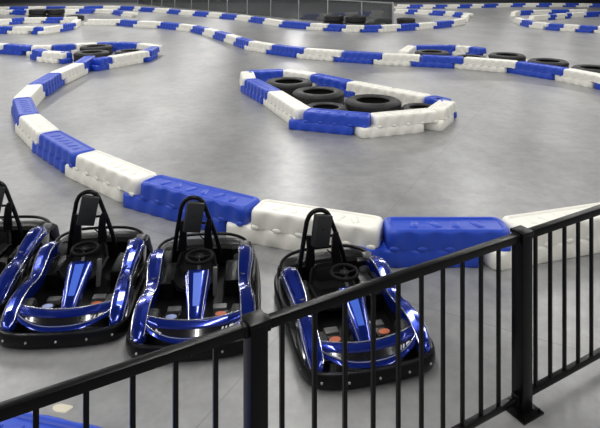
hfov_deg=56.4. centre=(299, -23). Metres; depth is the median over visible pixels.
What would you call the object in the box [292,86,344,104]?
tyre
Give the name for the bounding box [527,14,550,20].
barrier
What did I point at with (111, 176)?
barrier
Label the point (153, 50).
barrier
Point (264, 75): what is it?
barrier
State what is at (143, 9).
barrier
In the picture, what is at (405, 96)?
barrier
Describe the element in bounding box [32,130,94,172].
barrier
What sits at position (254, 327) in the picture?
metal railing
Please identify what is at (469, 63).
barrier
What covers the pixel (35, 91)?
barrier
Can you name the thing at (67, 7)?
barrier
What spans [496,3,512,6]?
barrier
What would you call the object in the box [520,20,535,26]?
barrier
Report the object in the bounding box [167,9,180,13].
barrier
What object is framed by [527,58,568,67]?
tyre
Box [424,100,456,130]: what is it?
barrier
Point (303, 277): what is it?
go kart
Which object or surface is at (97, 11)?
barrier
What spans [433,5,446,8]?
barrier
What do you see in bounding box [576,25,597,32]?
barrier
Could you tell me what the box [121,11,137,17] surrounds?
barrier
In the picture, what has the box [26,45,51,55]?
barrier
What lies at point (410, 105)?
tyre
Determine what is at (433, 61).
barrier
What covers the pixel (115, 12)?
barrier
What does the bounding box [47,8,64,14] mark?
tyre
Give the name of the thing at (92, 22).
barrier
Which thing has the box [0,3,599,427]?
floor
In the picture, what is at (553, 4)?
barrier
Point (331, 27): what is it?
barrier
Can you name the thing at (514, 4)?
barrier
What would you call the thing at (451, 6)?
barrier
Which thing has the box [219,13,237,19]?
barrier
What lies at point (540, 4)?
barrier
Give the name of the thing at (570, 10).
barrier
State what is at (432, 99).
barrier
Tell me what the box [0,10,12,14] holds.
barrier
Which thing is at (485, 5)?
barrier
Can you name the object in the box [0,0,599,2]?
wall
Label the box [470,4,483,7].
barrier
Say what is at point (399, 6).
barrier
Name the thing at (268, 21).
barrier
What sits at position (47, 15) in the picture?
tyre
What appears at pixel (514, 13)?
barrier
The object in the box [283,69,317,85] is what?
barrier
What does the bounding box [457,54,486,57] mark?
tyre
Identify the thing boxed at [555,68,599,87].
barrier
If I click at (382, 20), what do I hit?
tyre
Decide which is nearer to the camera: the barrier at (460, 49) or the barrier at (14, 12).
the barrier at (460, 49)
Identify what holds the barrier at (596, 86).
on the floor
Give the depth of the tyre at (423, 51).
18.62 m
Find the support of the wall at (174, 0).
on the floor
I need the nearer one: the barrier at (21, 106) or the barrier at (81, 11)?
the barrier at (21, 106)
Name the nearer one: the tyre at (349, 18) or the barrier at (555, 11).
the tyre at (349, 18)
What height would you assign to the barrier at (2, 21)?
0.355 m
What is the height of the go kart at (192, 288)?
0.761 m
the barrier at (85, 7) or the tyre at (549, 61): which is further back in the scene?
the barrier at (85, 7)
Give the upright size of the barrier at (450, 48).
0.355 m
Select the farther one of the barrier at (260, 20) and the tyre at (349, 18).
the barrier at (260, 20)
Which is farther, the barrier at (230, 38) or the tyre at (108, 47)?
the barrier at (230, 38)
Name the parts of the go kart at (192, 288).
nose panel, seat, motor mount, motor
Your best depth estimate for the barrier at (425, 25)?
30.48 m
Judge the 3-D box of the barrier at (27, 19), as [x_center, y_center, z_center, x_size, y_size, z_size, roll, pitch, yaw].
[-16.546,2.623,34.696,1.623,0.355,0.388,0,0,-7]
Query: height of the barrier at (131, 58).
0.355 m
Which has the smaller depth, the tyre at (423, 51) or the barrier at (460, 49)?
the tyre at (423, 51)
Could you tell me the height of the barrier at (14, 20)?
0.355 m
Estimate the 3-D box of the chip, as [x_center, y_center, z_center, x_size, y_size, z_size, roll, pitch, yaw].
[-1.552,2.798,3.643,0.131,0.004,0.073,0,0,15]
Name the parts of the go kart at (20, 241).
seat, motor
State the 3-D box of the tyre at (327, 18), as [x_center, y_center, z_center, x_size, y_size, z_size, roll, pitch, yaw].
[1.890,2.259,31.400,1.134,0.360,1.135,0,0,-20]
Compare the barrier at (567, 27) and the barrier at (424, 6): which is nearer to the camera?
the barrier at (567, 27)
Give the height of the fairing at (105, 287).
0.020 m
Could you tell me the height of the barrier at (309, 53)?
0.355 m
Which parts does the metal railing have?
rail, post, rail, rail, post, plate, rail, rail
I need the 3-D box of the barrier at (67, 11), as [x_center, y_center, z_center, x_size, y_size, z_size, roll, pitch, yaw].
[-17.978,2.623,43.471,0.388,0.355,1.622,0,0,42]
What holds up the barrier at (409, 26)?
on the floor
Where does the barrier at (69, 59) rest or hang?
on the floor
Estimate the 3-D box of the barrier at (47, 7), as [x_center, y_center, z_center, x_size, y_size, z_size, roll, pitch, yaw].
[-21.239,2.623,48.435,1.928,0.355,0.388,0,0,0]
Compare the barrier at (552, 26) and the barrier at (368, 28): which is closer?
the barrier at (368, 28)
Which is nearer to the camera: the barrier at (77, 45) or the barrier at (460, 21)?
the barrier at (77, 45)
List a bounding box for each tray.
[0,245,18,274]
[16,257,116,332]
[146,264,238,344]
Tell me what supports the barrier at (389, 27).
on the floor
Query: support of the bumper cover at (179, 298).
on the go kart at (192, 288)
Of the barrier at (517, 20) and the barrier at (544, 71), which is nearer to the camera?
the barrier at (544, 71)
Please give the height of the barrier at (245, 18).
0.355 m
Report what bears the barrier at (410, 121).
on the floor
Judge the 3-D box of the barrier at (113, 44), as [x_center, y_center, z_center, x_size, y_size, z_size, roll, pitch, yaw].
[-7.414,2.623,21.281,0.939,0.355,0.388,0,0,-12]
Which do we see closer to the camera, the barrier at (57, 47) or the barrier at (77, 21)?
the barrier at (57, 47)
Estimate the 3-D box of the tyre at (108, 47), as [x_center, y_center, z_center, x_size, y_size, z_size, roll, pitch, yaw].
[-7.360,2.620,20.250,1.134,0.360,1.135,0,0,-17]
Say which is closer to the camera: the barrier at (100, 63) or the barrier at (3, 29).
the barrier at (100, 63)
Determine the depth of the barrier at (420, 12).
42.63 m
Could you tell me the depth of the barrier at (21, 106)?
10.70 m
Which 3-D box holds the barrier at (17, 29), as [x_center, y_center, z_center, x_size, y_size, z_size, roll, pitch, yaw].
[-13.973,2.623,28.131,1.430,0.355,0.388,0,0,7]
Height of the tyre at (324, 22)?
0.360 m
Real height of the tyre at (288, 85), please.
0.360 m
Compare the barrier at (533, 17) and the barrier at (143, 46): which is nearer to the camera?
the barrier at (143, 46)
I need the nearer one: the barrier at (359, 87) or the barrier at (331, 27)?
the barrier at (359, 87)
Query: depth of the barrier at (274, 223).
5.78 m
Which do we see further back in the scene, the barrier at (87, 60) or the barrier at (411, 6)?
the barrier at (411, 6)
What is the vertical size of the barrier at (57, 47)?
0.355 m
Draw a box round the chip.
[52,404,72,412]
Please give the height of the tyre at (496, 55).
0.360 m
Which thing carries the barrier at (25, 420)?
on the floor
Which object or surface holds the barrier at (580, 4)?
on the floor
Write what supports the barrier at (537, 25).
on the floor
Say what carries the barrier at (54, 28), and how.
on the floor
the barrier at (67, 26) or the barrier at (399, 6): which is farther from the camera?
the barrier at (399, 6)
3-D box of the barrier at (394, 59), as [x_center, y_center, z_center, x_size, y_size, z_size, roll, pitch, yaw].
[3.124,2.623,18.044,1.492,0.355,0.388,0,0,19]
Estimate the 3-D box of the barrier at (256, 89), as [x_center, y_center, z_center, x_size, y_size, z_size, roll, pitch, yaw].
[-0.943,2.623,13.051,0.388,0.355,1.885,0,0,-24]
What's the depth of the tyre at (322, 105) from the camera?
11.33 m
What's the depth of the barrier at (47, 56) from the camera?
18.44 m
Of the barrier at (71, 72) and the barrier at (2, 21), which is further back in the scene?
the barrier at (2, 21)
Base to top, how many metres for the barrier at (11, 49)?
0.355 m
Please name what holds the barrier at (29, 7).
on the floor
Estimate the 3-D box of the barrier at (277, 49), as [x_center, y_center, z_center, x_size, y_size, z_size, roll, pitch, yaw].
[-0.492,2.623,20.189,1.832,0.355,0.388,0,0,43]
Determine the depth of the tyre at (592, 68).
15.62 m
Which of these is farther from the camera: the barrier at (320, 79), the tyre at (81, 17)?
the tyre at (81, 17)
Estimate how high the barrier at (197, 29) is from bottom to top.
0.355 m
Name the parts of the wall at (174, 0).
post, post, post, rail, post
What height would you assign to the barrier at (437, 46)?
0.355 m
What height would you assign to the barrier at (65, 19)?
0.355 m
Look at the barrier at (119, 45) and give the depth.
21.09 m
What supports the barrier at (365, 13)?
on the floor
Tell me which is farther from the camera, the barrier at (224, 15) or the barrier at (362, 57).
the barrier at (224, 15)
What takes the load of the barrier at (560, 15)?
on the floor
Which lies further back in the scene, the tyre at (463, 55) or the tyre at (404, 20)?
the tyre at (404, 20)
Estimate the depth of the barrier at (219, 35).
25.12 m
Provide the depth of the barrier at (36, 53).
19.01 m
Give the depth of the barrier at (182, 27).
29.38 m
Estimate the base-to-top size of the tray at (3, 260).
0.020 m
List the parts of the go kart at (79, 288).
nose panel, seat, motor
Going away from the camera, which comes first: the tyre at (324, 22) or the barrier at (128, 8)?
the tyre at (324, 22)
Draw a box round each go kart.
[0,181,59,317]
[0,190,152,348]
[126,195,260,360]
[274,208,435,389]
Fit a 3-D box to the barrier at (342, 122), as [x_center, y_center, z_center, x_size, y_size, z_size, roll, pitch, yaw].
[0.547,2.623,10.271,1.533,0.355,0.388,0,0,20]
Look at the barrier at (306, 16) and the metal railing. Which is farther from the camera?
the barrier at (306, 16)
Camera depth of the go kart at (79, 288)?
4.74 m
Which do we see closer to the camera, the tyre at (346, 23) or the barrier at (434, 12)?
the tyre at (346, 23)
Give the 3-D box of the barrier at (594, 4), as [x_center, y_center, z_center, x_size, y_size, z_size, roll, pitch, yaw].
[28.494,2.623,53.557,1.454,0.355,0.388,0,0,18]
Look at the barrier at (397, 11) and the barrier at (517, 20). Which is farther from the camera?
the barrier at (397, 11)
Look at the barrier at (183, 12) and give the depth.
42.13 m
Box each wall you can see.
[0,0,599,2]
[174,0,393,23]
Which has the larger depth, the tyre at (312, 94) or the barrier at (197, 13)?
the barrier at (197, 13)
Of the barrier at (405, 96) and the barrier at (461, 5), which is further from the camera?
the barrier at (461, 5)
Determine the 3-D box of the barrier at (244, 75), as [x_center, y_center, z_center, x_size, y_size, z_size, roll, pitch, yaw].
[-1.338,2.623,14.336,0.388,0.355,1.239,0,0,-8]
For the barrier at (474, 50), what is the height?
0.355 m
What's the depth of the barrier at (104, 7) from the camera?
48.86 m
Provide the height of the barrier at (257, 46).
0.355 m
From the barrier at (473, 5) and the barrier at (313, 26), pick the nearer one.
the barrier at (313, 26)
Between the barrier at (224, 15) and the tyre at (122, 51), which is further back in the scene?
the barrier at (224, 15)
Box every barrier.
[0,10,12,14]
[0,19,11,24]
[0,26,14,33]
[0,44,32,54]
[0,412,102,427]
[6,6,27,9]
[7,26,33,33]
[9,18,24,24]
[10,10,26,14]
[11,97,38,125]
[13,84,44,106]
[15,114,58,149]
[22,17,46,23]
[24,6,45,9]
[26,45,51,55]
[28,73,64,95]
[30,48,48,60]
[31,27,43,33]
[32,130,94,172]
[36,51,66,62]
[37,25,62,34]
[43,17,62,22]
[46,6,65,8]
[50,63,87,83]
[51,44,74,51]
[59,23,75,31]
[59,51,72,63]
[60,17,77,22]
[65,6,83,9]
[65,9,78,13]
[65,150,155,201]
[70,42,96,53]
[71,19,80,28]
[74,56,94,71]
[76,9,94,13]
[81,6,102,8]
[83,19,121,25]
[91,56,112,70]
[93,9,112,13]
[97,42,116,47]
[100,6,119,9]
[107,51,149,68]
[112,10,125,15]
[113,42,139,51]
[117,19,138,26]
[118,6,136,10]
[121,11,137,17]
[123,175,259,231]
[133,21,160,27]
[133,43,162,50]
[139,7,154,11]
[142,46,159,61]
[153,8,168,12]
[158,22,182,29]
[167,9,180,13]
[176,24,194,31]
[179,10,194,15]
[191,25,207,34]
[192,11,208,16]
[202,28,219,37]
[206,12,222,17]
[213,31,230,40]
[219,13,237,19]
[224,34,240,44]
[226,199,382,252]
[233,37,253,48]
[234,15,253,21]
[240,71,255,85]
[240,78,279,103]
[244,41,274,52]
[248,16,264,23]
[248,69,283,81]
[263,18,283,26]
[263,91,310,123]
[266,44,305,57]
[279,21,309,28]
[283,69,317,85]
[289,108,370,134]
[297,48,343,60]
[300,14,318,19]
[306,23,327,30]
[310,73,354,97]
[316,13,331,18]
[324,24,345,31]
[334,51,382,63]
[342,25,364,31]
[344,12,357,17]
[346,81,392,94]
[354,108,437,138]
[358,11,370,16]
[359,217,510,267]
[360,25,381,32]
[369,10,382,15]
[373,53,420,65]
[378,24,400,31]
[387,88,430,106]
[394,4,409,8]
[394,9,407,13]
[397,23,418,30]
[398,45,416,53]
[406,9,417,13]
[407,5,422,8]
[411,54,463,68]
[414,10,432,14]
[415,22,436,29]
[415,44,445,50]
[420,5,435,8]
[424,95,456,117]
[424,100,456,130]
[429,10,445,15]
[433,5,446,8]
[433,20,453,28]
[443,11,454,16]
[445,4,459,8]
[446,45,455,55]
[451,18,466,26]
[452,45,470,55]
[453,12,464,16]
[454,57,517,72]
[457,4,471,7]
[462,14,469,22]
[466,46,486,55]
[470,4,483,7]
[481,4,498,7]
[483,202,599,270]
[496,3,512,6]
[507,61,568,79]
[510,11,520,16]
[511,3,525,6]
[513,17,526,24]
[518,10,533,14]
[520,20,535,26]
[523,3,538,6]
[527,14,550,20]
[529,22,548,28]
[531,10,551,14]
[536,3,551,6]
[545,23,563,30]
[547,14,556,19]
[549,3,565,6]
[549,9,568,13]
[555,13,566,19]
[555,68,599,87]
[560,24,579,31]
[563,3,578,6]
[565,13,571,18]
[566,9,586,12]
[571,12,585,17]
[576,3,592,6]
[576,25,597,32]
[584,12,599,16]
[589,3,599,6]
[594,83,599,89]
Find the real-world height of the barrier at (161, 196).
0.355 m
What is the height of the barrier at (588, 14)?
0.355 m
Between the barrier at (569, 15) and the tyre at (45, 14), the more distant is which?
the barrier at (569, 15)
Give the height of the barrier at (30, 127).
0.355 m
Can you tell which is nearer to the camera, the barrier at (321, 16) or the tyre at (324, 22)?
the tyre at (324, 22)
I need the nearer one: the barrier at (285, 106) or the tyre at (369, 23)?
the barrier at (285, 106)
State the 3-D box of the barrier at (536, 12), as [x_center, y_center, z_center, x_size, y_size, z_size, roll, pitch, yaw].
[18.376,2.623,42.917,2.021,0.355,0.388,0,0,-20]
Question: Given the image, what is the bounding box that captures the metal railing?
[0,204,599,427]
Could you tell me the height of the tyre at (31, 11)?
0.360 m
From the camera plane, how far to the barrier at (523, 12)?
42.21 m
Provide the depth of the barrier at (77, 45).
20.72 m
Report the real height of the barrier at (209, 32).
0.355 m
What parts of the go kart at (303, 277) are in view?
seat, motor mount, motor, nose panel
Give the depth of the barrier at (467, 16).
35.81 m
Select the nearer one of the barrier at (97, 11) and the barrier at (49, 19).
the barrier at (49, 19)
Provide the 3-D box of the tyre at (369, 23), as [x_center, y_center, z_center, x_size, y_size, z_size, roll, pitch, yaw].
[4.126,2.620,30.400,1.135,0.360,1.134,0,0,-33]
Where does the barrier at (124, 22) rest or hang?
on the floor
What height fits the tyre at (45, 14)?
0.360 m
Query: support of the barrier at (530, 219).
on the floor
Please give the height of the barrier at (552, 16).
0.355 m
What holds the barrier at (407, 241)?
on the floor
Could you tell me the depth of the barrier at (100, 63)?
16.99 m
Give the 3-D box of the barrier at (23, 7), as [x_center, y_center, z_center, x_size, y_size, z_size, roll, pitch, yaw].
[-24.169,2.623,47.815,1.731,0.355,0.388,0,0,-11]
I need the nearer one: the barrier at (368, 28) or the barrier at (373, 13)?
the barrier at (368, 28)
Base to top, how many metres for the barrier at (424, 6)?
0.355 m
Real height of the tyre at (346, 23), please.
0.360 m
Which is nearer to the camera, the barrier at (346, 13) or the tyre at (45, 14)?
the tyre at (45, 14)
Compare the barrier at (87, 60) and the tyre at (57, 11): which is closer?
the barrier at (87, 60)
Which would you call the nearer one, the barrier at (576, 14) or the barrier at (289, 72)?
the barrier at (289, 72)
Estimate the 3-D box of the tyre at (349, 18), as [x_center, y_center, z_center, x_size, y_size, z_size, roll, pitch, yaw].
[3.075,2.259,30.900,1.134,0.360,1.135,0,0,-21]
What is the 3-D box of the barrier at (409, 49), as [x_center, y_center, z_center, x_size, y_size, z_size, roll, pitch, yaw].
[3.708,2.623,19.426,0.388,0.355,2.015,0,0,21]
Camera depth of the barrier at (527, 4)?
54.09 m
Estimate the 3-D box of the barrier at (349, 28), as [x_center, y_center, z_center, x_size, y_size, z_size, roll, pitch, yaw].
[2.769,2.623,29.116,1.184,0.355,0.388,0,0,15]
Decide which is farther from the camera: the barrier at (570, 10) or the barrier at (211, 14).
the barrier at (570, 10)
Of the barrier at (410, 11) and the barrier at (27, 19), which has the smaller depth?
the barrier at (27, 19)
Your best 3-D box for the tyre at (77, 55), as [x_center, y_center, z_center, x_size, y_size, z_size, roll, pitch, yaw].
[-6.920,2.620,18.620,1.135,0.360,1.134,0,0,16]
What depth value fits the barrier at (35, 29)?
27.80 m
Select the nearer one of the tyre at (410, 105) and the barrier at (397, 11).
the tyre at (410, 105)
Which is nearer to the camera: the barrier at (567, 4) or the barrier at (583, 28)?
the barrier at (583, 28)
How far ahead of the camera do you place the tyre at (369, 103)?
11.02 m
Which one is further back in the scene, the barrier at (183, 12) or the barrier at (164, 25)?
the barrier at (183, 12)
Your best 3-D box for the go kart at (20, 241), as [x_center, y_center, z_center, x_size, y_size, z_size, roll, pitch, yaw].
[-2.935,2.417,5.192,1.060,0.761,1.545,0,0,-4]
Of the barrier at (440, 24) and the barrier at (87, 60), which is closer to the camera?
the barrier at (87, 60)
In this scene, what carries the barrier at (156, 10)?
on the floor
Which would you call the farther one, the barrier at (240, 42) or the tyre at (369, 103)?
the barrier at (240, 42)
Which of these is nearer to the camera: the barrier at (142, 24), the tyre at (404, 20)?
the barrier at (142, 24)
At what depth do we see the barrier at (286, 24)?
31.05 m
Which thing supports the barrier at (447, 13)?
on the floor
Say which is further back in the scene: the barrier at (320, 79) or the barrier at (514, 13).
the barrier at (514, 13)
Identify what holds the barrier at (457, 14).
on the floor
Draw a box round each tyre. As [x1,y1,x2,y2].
[28,9,46,14]
[28,14,46,16]
[46,14,64,16]
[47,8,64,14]
[66,15,83,20]
[73,50,109,61]
[80,44,112,54]
[115,49,142,54]
[266,77,311,96]
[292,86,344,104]
[307,102,347,110]
[323,21,342,23]
[324,15,343,21]
[345,15,365,22]
[345,22,364,24]
[345,94,401,112]
[365,22,386,24]
[374,18,391,23]
[397,17,414,23]
[401,103,431,109]
[415,49,449,55]
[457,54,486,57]
[488,52,525,60]
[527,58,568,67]
[571,64,599,72]

